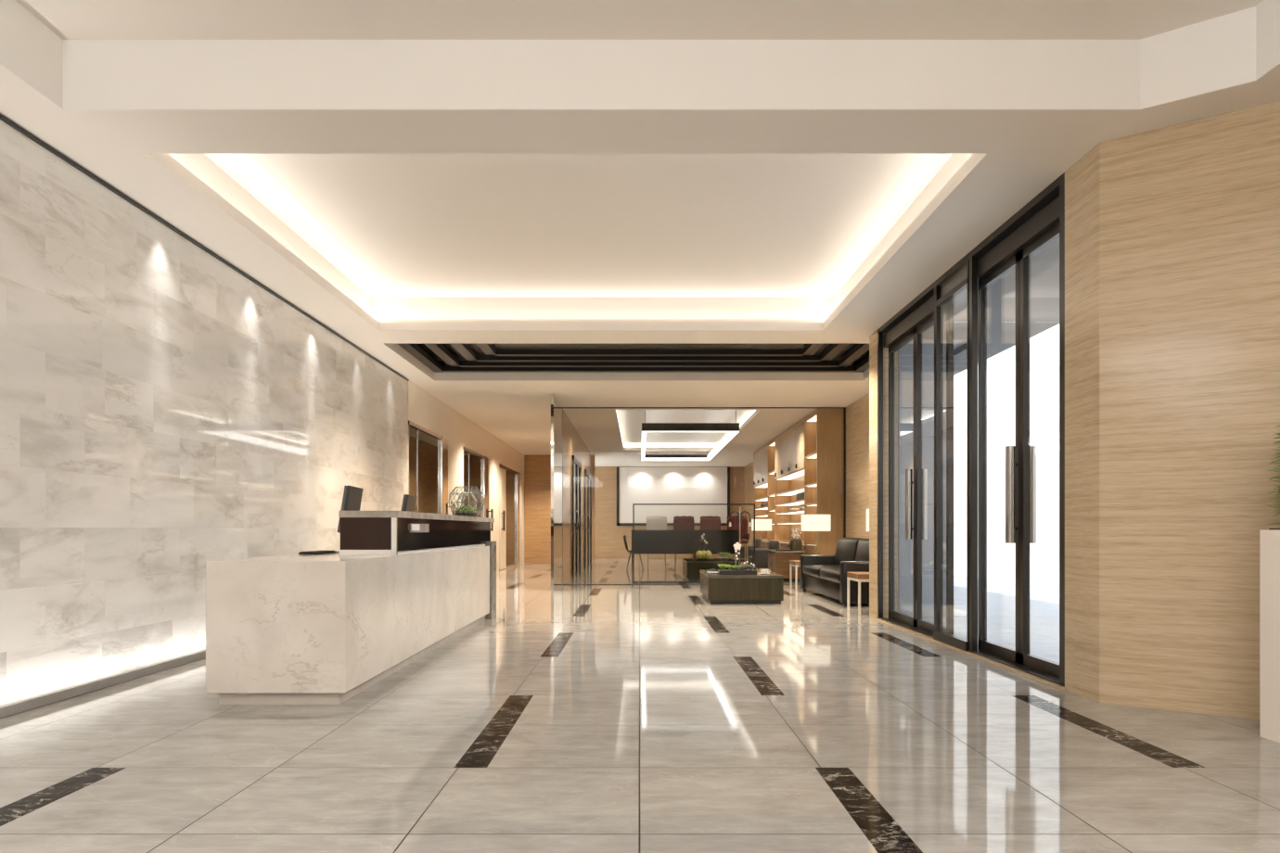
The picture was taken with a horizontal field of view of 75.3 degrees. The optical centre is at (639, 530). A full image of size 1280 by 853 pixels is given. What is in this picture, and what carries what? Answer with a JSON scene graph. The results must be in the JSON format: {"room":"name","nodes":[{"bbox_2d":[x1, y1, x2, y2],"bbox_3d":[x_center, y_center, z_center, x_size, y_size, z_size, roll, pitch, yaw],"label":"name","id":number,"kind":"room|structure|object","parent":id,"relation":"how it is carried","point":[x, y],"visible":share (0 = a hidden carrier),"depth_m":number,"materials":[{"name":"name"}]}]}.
{"room":"lobby","nodes":[
{"label":"lobby","id":0,"kind":"room"},
{"bbox_2d":[0,119,524,706],"bbox_3d":[-3.685,-0.940,10.700,0.150,3.980,30.600,0,0,0],"label":"wall","id":1,"kind":"structure","parent":0,"point":[164,414],"depth_m":6.07,"materials":[{"name":"stone"}]},
{"bbox_2d":[0,650,205,718],"bbox_3d":[-3.580,1.020,4.365,0.060,0.060,17.130,0,0,0],"label":"baseboard","id":2,"kind":"structure","parent":1,"relation":"attached to","point":[13,709],"depth_m":5.39,"materials":[{"name":"white stone"}]},
{"bbox_2d":[0,114,409,381],"bbox_3d":[-3.603,-2.330,4.365,0.014,0.024,17.130,0,0,0],"label":"trim","id":3,"kind":"structure","parent":1,"relation":"attached to","point":[4,119],"depth_m":6.21,"materials":[{"name":"black metal"}]},
{"bbox_2d":[408,420,455,515],"bbox_3d":[-3.590,-0.330,14.396,0.140,2.760,2.892,0,0,0],"label":"door","id":4,"kind":"structure","parent":1,"relation":"in","point":[428,455],"depth_m":14.23,"materials":[{"name":"metal"}]},
{"bbox_2d":[463,447,493,531],"bbox_3d":[-3.590,-0.330,18.471,0.140,2.760,2.942,0,0,0],"label":"door","id":5,"kind":"structure","parent":1,"relation":"in","point":[475,468],"depth_m":18.55,"materials":[{"name":"metal"}]},
{"bbox_2d":[499,463,519,570],"bbox_3d":[-3.590,-0.330,23.100,0.140,2.760,3.500,0,0,0],"label":"door","id":6,"kind":"structure","parent":1,"relation":"in","point":[508,481],"depth_m":23.02,"materials":[{"name":"wood"}]},
{"bbox_2d":[524,455,595,563],"bbox_3d":[-2.580,-0.940,26.075,2.360,3.980,0.150,0,0,0],"label":"wall","id":7,"kind":"structure","parent":0,"point":[537,468],"depth_m":26.00,"materials":[{"name":"wood"}]},
{"bbox_2d":[563,409,590,583],"bbox_3d":[-1.520,-0.700,20.650,0.060,3.500,9.500,0,0,0],"label":"wall","id":8,"kind":"structure","parent":0,"point":[573,444],"depth_m":17.77,"materials":[{"name":"wood"}]},
{"bbox_2d":[550,394,562,590],"bbox_3d":[-1.504,-0.650,15.100,0.052,3.400,1.600,0,0,0],"label":"trim","id":9,"kind":"structure","parent":8,"relation":"attached to","point":[556,406],"depth_m":14.69,"materials":[{"name":"metal"}]},
{"bbox_2d":[572,455,581,577],"bbox_3d":[-1.419,-0.300,19.450,0.142,2.700,2.300,0,0,0],"label":"door","id":10,"kind":"structure","parent":8,"relation":"in","point":[576,465],"depth_m":19.40,"materials":[{"name":"brown metal"}]},
{"bbox_2d":[584,469,591,568],"bbox_3d":[-1.419,-0.300,23.850,0.142,2.700,2.900,0,0,0],"label":"door","id":11,"kind":"structure","parent":8,"relation":"in","point":[587,476],"depth_m":23.57,"materials":[{"name":"brown metal"}]},
{"bbox_2d":[562,407,845,585],"bbox_3d":[1.230,-0.650,15.900,5.440,3.400,0.040,0,0,0],"label":"window","id":12,"kind":"structure","parent":8,"relation":"in","point":[843,408],"depth_m":15.88,"materials":[{"name":"brown metal"}]},
{"bbox_2d":[15,0,1263,39],"bbox_3d":[0.000,-2.775,0.180,6.800,0.070,9.160,0,0,0],"label":"ceiling","id":13,"kind":"structure","parent":0,"point":[69,19],"depth_m":4.45,"materials":[{"name":"paint"}]},
{"bbox_2d":[0,558,1279,852],"bbox_3d":[0.150,1.150,13.300,8.100,0.201,35.800,0,0,0],"label":"floor","id":14,"kind":"structure","parent":0,"point":[572,719],"depth_m":3.94,"materials":[{"name":"tile"}]},
{"bbox_2d":[205,511,496,704],"bbox_3d":[-2.152,0.455,7.470,0.855,1.190,5.080,0,0,0],"label":"reception desk","id":15,"kind":"object","parent":14,"relation":"on","point":[323,629],"visible":1,"depth_m":5.10,"materials":[{"name":"beige stone"}]},
{"bbox_2d":[298,550,337,554],"bbox_3d":[-2.500,0.174,6.460,0.140,0.020,0.420,0,0,0],"label":"keyboard","id":16,"kind":"object","parent":15,"relation":"on","point":[307,552],"visible":1,"depth_m":6.32,"materials":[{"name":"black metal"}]},
{"bbox_2d":[336,485,363,553],"bbox_3d":[-2.300,-0.082,6.680,0.200,0.531,0.450,0,0,-6],"label":"computer monitor","id":17,"kind":"object","parent":15,"relation":"on","point":[352,499],"visible":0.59,"depth_m":6.55,"materials":[{"name":"grey plastic"}]},
{"bbox_2d":[400,494,415,511],"bbox_3d":[-2.300,-0.082,8.300,0.200,0.531,0.450,0,0,-6],"label":"computer monitor","id":18,"kind":"object","parent":15,"relation":"on","point":[408,501],"visible":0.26,"depth_m":8.15,"materials":[{"name":"grey plastic"}]},
{"bbox_2d":[338,511,494,522],"bbox_3d":[-1.969,-0.115,8.018,0.432,0.050,3.985,0,0,0],"label":"countertop","id":19,"kind":"structure","parent":15,"relation":"on","point":[341,514],"depth_m":6.32,"materials":[{"name":"grey stone"}]},
{"bbox_2d":[448,486,484,516],"bbox_3d":[-1.940,-0.314,9.300,0.375,0.341,0.375,0,0,23],"label":"glass terrarium","id":20,"kind":"object","parent":15,"relation":"on","point":[460,510],"visible":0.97,"depth_m":9.23,"materials":[{"name":"glass"}]},
{"bbox_2d":[623,534,643,570],"bbox_3d":[-0.157,0.587,22.000,0.546,0.934,0.499,0,0,0],"label":"chair","id":21,"kind":"object","parent":14,"relation":"on","point":[624,536],"visible":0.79,"depth_m":21.83,"materials":[{"name":"metal"}]},
{"bbox_2d":[646,515,666,569],"bbox_3d":[0.470,0.330,22.460,0.600,1.440,0.501,0,0,0],"label":"bar chair","id":22,"kind":"object","parent":14,"relation":"on","point":[653,523],"visible":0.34,"depth_m":22.55,"materials":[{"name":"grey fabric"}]},
{"bbox_2d":[673,515,694,569],"bbox_3d":[1.210,0.330,22.460,0.600,1.440,0.501,0,0,0],"label":"bar chair","id":23,"kind":"object","parent":14,"relation":"on","point":[680,523],"visible":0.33,"depth_m":22.55,"materials":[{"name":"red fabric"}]},
{"bbox_2d":[631,530,738,571],"bbox_3d":[1.150,0.525,21.300,2.720,1.050,0.640,0,0,0],"label":"table","id":24,"kind":"object","parent":14,"relation":"on","point":[646,542],"depth_m":21.00,"materials":[{"name":"black wood"}]},
{"bbox_2d":[631,530,738,531],"bbox_3d":[1.150,0.020,21.300,2.720,0.040,0.640,0,0,0],"label":"countertop","id":25,"kind":"structure","parent":24,"relation":"on","point":[632,531],"depth_m":20.98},
{"bbox_2d":[632,503,755,583],"bbox_3d":[1.080,0.265,16.450,2.420,1.570,0.300,0,0,0],"label":"glass screen","id":26,"kind":"object","parent":14,"relation":"on","point":[633,505],"visible":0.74,"depth_m":16.44,"materials":[{"name":"brown metal"}]},
{"bbox_2d":[682,558,738,581],"bbox_3d":[1.500,0.845,17.800,1.070,0.410,1.610,0,0,0],"label":"coffee table","id":27,"kind":"object","parent":14,"relation":"on","point":[691,568],"visible":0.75,"depth_m":17.00,"materials":[{"name":"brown wood"}]},
{"bbox_2d":[692,533,707,559],"bbox_3d":[1.310,0.356,18.102,0.277,0.568,0.262,0,0,-22],"label":"flower","id":28,"kind":"object","parent":27,"relation":"on","point":[702,537],"visible":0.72,"depth_m":18.04,"materials":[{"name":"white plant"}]},
{"bbox_2d":[717,551,732,561],"bbox_3d":[1.799,0.553,17.360,0.332,0.173,0.300,0,0,0],"label":"planter","id":29,"kind":"object","parent":27,"relation":"on","point":[725,556],"visible":1,"depth_m":17.27,"materials":[{"name":"green plant"}]},
{"bbox_2d":[717,557,730,561],"bbox_3d":[1.780,0.608,17.350,0.280,0.065,0.280,0,0,0],"label":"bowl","id":30,"kind":"object","parent":29,"relation":"on","point":[722,558],"depth_m":17.26,"materials":[{"name":"grey ceramic"}]},
{"bbox_3d":[1.360,0.622,17.550,0.400,0.036,0.400,0,0,0],"label":"fruit bowl","id":31,"kind":"object","parent":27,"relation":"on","visible":0},
{"bbox_2d":[695,550,703,559],"bbox_3d":[1.260,0.511,17.510,0.156,0.206,0.156,0,0,0],"label":"pear","id":32,"kind":"object","parent":31,"relation":"on","point":[698,555],"visible":1,"depth_m":17.46,"materials":[{"name":"green food"}]},
{"bbox_2d":[704,550,711,559],"bbox_3d":[1.450,0.511,17.500,0.156,0.206,0.156,0,0,0],"label":"pear","id":33,"kind":"object","parent":31,"relation":"on","point":[708,555],"visible":1,"depth_m":17.45,"materials":[{"name":"green food"}]},
{"bbox_2d":[700,515,720,557],"bbox_3d":[1.930,0.330,22.460,0.600,1.440,0.501,0,0,0],"label":"bar chair","id":34,"kind":"object","parent":14,"relation":"on","point":[707,523],"visible":0.29,"depth_m":22.55,"materials":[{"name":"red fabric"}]},
{"bbox_2d":[726,515,749,564],"bbox_3d":[2.660,0.330,22.460,0.600,1.440,0.501,0,0,0],"label":"bar chair","id":35,"kind":"object","parent":14,"relation":"on","point":[744,535],"visible":0.63,"depth_m":22.55,"materials":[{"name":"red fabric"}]},
{"bbox_2d":[729,505,751,564],"bbox_3d":[2.350,0.221,19.400,0.480,1.658,0.277,0,0,27],"label":"arched floor lamp","id":36,"kind":"object","parent":14,"relation":"on","point":[738,514],"visible":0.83,"depth_m":19.39,"materials":[{"name":"black metal"}]},
{"bbox_2d":[699,570,783,604],"bbox_3d":[1.500,0.845,12.480,1.070,0.410,1.610,0,0,0],"label":"coffee table","id":37,"kind":"object","parent":14,"relation":"on","point":[717,589],"visible":0.84,"depth_m":11.68,"materials":[{"name":"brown wood"}]},
{"bbox_2d":[717,542,756,575],"bbox_3d":[1.412,0.409,12.050,0.571,0.461,0.311,0,0,0],"label":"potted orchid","id":38,"kind":"object","parent":37,"relation":"on","point":[740,569],"visible":1,"depth_m":11.96,"materials":[{"name":"green plant"}]},
{"bbox_2d":[717,569,756,575],"bbox_3d":[1.420,0.613,12.050,0.540,0.055,0.280,0,0,0],"label":"tray","id":39,"kind":"object","parent":37,"relation":"on","point":[720,571],"depth_m":11.91,"materials":[{"name":"black metal"}]},
{"bbox_2d":[758,569,770,574],"bbox_3d":[1.812,0.605,12.020,0.174,0.070,0.170,0,0,0],"label":"cup","id":40,"kind":"object","parent":37,"relation":"on","point":[762,571],"visible":0.98,"depth_m":11.97,"materials":[{"name":"white ceramic"}]},
{"bbox_2d":[760,569,768,574],"bbox_3d":[1.810,0.605,12.020,0.124,0.070,0.124,0,0,0],"label":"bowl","id":41,"kind":"object","parent":40,"relation":"on","point":[762,571],"depth_m":11.97,"materials":[{"name":"white ceramic"}]},
{"bbox_2d":[738,538,761,562],"bbox_3d":[3.050,0.650,23.300,0.660,0.800,0.840,0,0,0],"label":"armchair","id":42,"kind":"object","parent":14,"relation":"on","point":[758,542],"visible":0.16,"depth_m":22.89,"materials":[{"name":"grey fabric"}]},
{"bbox_2d":[747,540,779,568],"bbox_3d":[2.950,0.650,19.750,0.660,0.800,0.840,0,0,0],"label":"armchair","id":43,"kind":"object","parent":14,"relation":"on","point":[761,554],"visible":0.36,"depth_m":19.34,"materials":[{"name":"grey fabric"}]},
{"bbox_2d":[767,550,805,581],"bbox_3d":[3.045,0.740,17.300,0.610,0.620,1.040,0,0,0],"label":"base cabinet","id":44,"kind":"object","parent":14,"relation":"on","point":[778,561],"visible":0.72,"depth_m":16.80,"materials":[{"name":"brown wood"}]},
{"bbox_2d":[789,527,802,550],"bbox_3d":[3.200,0.193,16.980,0.270,0.475,0.270,0,0,0],"label":"ceramic vase","id":45,"kind":"object","parent":44,"relation":"on","point":[795,544],"visible":1,"depth_m":16.90,"materials":[{"name":"brown ceramic"}]},
{"bbox_2d":[789,560,800,590],"bbox_3d":[3.000,0.800,14.700,0.600,0.500,0.600,0,0,0],"label":"side table","id":46,"kind":"object","parent":14,"relation":"on","point":[794,563],"visible":0.48,"depth_m":14.47,"materials":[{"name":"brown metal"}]},
{"bbox_2d":[801,514,830,554],"bbox_3d":[3.130,0.140,14.720,0.510,0.820,0.510,0,0,0],"label":"table lamp","id":47,"kind":"object","parent":46,"relation":"on","point":[815,523],"visible":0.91,"depth_m":14.50,"materials":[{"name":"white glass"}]},
{"bbox_2d":[753,409,841,569],"bbox_3d":[3.663,-0.645,20.450,0.534,3.390,8.900,0,0,0],"label":"shelving","id":48,"kind":"object","parent":14,"relation":"on","point":[806,457],"visible":0.78,"depth_m":17.30,"materials":[{"name":"brown wood"}]},
{"bbox_2d":[796,491,804,500],"bbox_3d":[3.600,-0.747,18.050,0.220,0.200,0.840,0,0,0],"label":"handbag","id":49,"kind":"object","parent":48,"relation":"on","point":[800,496],"visible":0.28,"depth_m":18.03,"materials":[{"name":"grey leather"}]},
{"bbox_2d":[800,537,869,606],"bbox_3d":[3.235,0.590,12.770,0.950,0.920,3.000,0,0,0],"label":"leather sofa","id":50,"kind":"object","parent":14,"relation":"on","point":[823,574],"visible":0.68,"depth_m":12.53,"materials":[{"name":"black leather"}]},
{"bbox_2d":[802,564,840,578],"bbox_3d":[3.120,0.669,13.430,0.720,0.161,1.308,0,0,0],"label":"seat cushion","id":51,"kind":"object","parent":50,"relation":"on","point":[809,571],"depth_m":13.48,"materials":[{"name":"black leather"}]},
{"bbox_2d":[819,568,840,583],"bbox_3d":[3.120,0.669,12.110,0.720,0.161,1.308,0,0,0],"label":"seat cushion","id":52,"kind":"object","parent":50,"relation":"on","point":[826,575],"depth_m":12.15,"materials":[{"name":"black leather"}]},
{"bbox_2d":[833,537,866,565],"bbox_3d":[3.441,0.370,13.430,0.306,0.480,1.308,0,0,0],"label":"cushion","id":53,"kind":"object","parent":50,"relation":"on","point":[846,550],"depth_m":13.36,"materials":[{"name":"black leather"}]},
{"bbox_2d":[855,538,869,561],"bbox_3d":[3.441,0.370,12.110,0.306,0.480,1.308,0,0,0],"label":"cushion","id":54,"kind":"object","parent":50,"relation":"on","point":[862,552],"depth_m":12.40,"materials":[{"name":"black leather"}]},
{"bbox_2d":[846,572,869,614],"bbox_3d":[3.000,0.800,10.560,0.600,0.500,0.600,0,0,0],"label":"side table","id":55,"kind":"object","parent":14,"relation":"on","point":[860,577],"visible":0.51,"depth_m":10.31,"materials":[{"name":"brown wood"}]},
{"bbox_2d":[866,509,869,531],"bbox_3d":[3.160,0.140,10.600,0.510,0.820,0.510,0,0,0],"label":"table lamp","id":56,"kind":"object","parent":55,"relation":"on","point":[867,510],"visible":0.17,"depth_m":10.57,"materials":[{"name":"white fabric"}]},
{"bbox_2d":[1259,423,1279,743],"bbox_3d":[3.377,0.221,3.863,0.459,1.658,0.795,0,0,0],"label":"potted plant","id":57,"kind":"object","parent":14,"relation":"on","point":[1269,540],"visible":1,"depth_m":4.15,"materials":[{"name":"green plant"}]},
{"bbox_3d":[3.080,0.800,20.900,0.600,0.500,0.600,0,0,0],"label":"side table","id":58,"kind":"object","parent":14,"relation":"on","visible":0},
{"bbox_2d":[751,519,771,530],"bbox_3d":[3.080,0.140,20.900,0.510,0.820,0.510,0,0,0],"label":"table lamp","id":59,"kind":"object","parent":58,"relation":"on","point":[760,524],"visible":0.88,"depth_m":20.67,"materials":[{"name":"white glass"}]},
{"bbox_2d":[0,64,1279,466],"bbox_3d":[0.175,-2.490,13.250,7.950,0.280,35.700,0,0,0],"label":"ceiling","id":60,"kind":"structure","parent":0,"point":[1016,155],"depth_m":5.77,"materials":[{"name":"paint"}]},
{"bbox_2d":[168,153,972,321],"bbox_3d":[-0.450,-2.635,7.473,5.620,0.390,4.975,0,0,0],"label":"cove","id":61,"kind":"object","parent":60,"relation":"in","point":[405,237],"visible":0.39,"depth_m":7.60,"materials":[{"name":"paint"}]},
{"bbox_2d":[396,343,869,372],"bbox_3d":[0.145,-2.575,11.750,6.750,0.190,2.600,0,0,0],"label":"ceiling vent","id":62,"kind":"object","parent":60,"relation":"in","point":[459,357],"visible":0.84,"depth_m":12.41,"materials":[{"name":"black metal"}]},
{"bbox_2d":[640,409,739,460],"bbox_3d":[1.080,-2.324,21.200,2.060,0.489,7.400,0,0,0],"label":"pendant light","id":63,"kind":"object","parent":60,"relation":"hanging from","point":[733,428],"visible":0.94,"depth_m":17.54,"materials":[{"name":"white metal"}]},
{"bbox_2d":[640,431,739,460],"bbox_3d":[1.080,-2.157,21.200,2.052,0.156,7.392,0,0,0],"label":"diffuser","id":64,"kind":"object","parent":63,"relation":"attached to","point":[730,435],"depth_m":24.30,"materials":[{"name":"white plastic"}]},
{"bbox_2d":[0,0,1279,110],"bbox_3d":[0.000,-2.550,0.190,6.760,0.399,9.080,0,0,0],"label":"beam","id":65,"kind":"structure","parent":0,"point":[1240,47],"depth_m":4.63,"materials":[{"name":"white paint"}]},
{"bbox_2d":[437,361,860,365],"bbox_3d":[0.025,-2.990,13.350,8.450,0.120,36.100,0,0,0],"label":"roof","id":66,"kind":"structure","parent":0,"point":[440,363],"depth_m":14.63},
{"bbox_2d":[595,466,744,558],"bbox_3d":[0.150,-0.940,30.900,7.900,3.980,0.200,0,0,0],"label":"wall","id":67,"kind":"structure","parent":0,"point":[609,543],"depth_m":30.80,"materials":[{"name":"wood"}]},
{"bbox_2d":[616,466,729,525],"bbox_3d":[1.250,-1.245,30.760,4.200,2.190,0.080,0,0,0],"label":"wall panel","id":68,"kind":"object","parent":67,"relation":"attached to","point":[634,485],"visible":0.79,"depth_m":30.75,"materials":[{"name":"white paint"}]},
{"bbox_2d":[744,409,843,545],"bbox_3d":[3.990,-0.940,23.475,0.180,3.980,15.050,0,0,0],"label":"wall","id":69,"kind":"structure","parent":0,"point":[749,468],"depth_m":28.80,"materials":[{"name":"wood"}]},
{"bbox_2d":[845,330,897,618],"bbox_3d":[3.853,-0.940,12.753,1.047,3.980,6.362,0,0,11],"label":"wall","id":70,"kind":"structure","parent":0,"point":[862,415],"depth_m":9.94,"materials":[{"name":"beige wood"}]},
{"bbox_2d":[393,343,869,374],"bbox_3d":[0.145,-2.475,11.750,6.830,0.070,2.680,0,0,0],"label":"trim","id":71,"kind":"structure","parent":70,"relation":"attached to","point":[396,344],"depth_m":13.05,"materials":[{"name":"paint"}]},
{"bbox_2d":[1064,100,1279,719],"bbox_3d":[3.295,-0.940,0.420,1.010,3.980,10.040,0,0,0],"label":"wall","id":72,"kind":"structure","parent":0,"point":[1172,233],"depth_m":4.82,"materials":[{"name":"beige wood"}]},
{"label":"outside","id":73,"kind":"structure","parent":0,"visible":0},
{"bbox_2d":[921,238,1059,375],"bbox_3d":[3.825,-2.360,17.750,1.590,0.180,24.500,0,0,0],"label":"canopy","id":74,"kind":"object","parent":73,"point":[1043,265],"visible":0.15,"depth_m":8.53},
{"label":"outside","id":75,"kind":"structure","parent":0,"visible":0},
{"bbox_2d":[921,576,1059,663],"bbox_3d":[5.110,1.152,12.500,4.380,0.196,37.000,0,0,0],"label":"ground","id":76,"kind":"structure","parent":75,"point":[1001,597],"depth_m":10.02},
{"bbox_2d":[953,323,1059,590],"bbox_3d":[7.275,-2.450,12.500,0.150,7.000,37.000,0,0,0],"label":"wall","id":77,"kind":"structure","parent":76,"relation":"on","point":[1044,346],"depth_m":16.13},
{"bbox_3d":[2.905,-2.640,7.580,0.230,0.580,4.280,0,0,0],"label":"wall","id":78,"kind":"structure","parent":0,"visible":0},
{"bbox_2d":[888,328,946,627],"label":"door","id":79,"kind":"structure","parent":78,"relation":"in","point":[894,615],"depth_m":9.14,"materials":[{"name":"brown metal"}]},
{"bbox_2d":[915,304,953,634],"bbox_3d":[2.920,-0.550,8.235,0.050,3.140,0.930,0,0,0],"label":"door","id":80,"kind":"structure","parent":78,"relation":"in","point":[948,310],"depth_m":7.93,"materials":[{"name":"brown metal"}]},
{"bbox_2d":[933,259,969,651],"bbox_3d":[2.810,-0.623,7.430,0.080,3.345,0.780,0,0,0],"label":"window","id":81,"kind":"structure","parent":78,"relation":"in","point":[957,642],"depth_m":7.79,"materials":[{"name":"brown metal"}]},
{"bbox_2d":[874,172,1064,690],"bbox_3d":[2.885,-0.650,7.580,0.250,3.400,4.280,0,0,0],"label":"door frame","id":82,"kind":"structure","parent":78,"relation":"attached to","point":[1046,210],"depth_m":6.96,"materials":[{"name":"brown metal"}]},
{"bbox_2d":[977,252,1036,664],"bbox_3d":[2.920,-0.550,6.702,0.228,3.140,0.776,0,0,0],"label":"door","id":83,"kind":"structure","parent":78,"relation":"in","point":[1012,453],"depth_m":6.69,"materials":[{"name":"brown metal"}]},
{"bbox_2d":[1019,222,1059,678],"bbox_3d":[2.920,-0.550,5.918,0.050,3.140,0.795,0,0,0],"label":"door","id":84,"kind":"structure","parent":78,"relation":"in","point":[1049,667],"depth_m":6.25,"materials":[{"name":"brown metal"}]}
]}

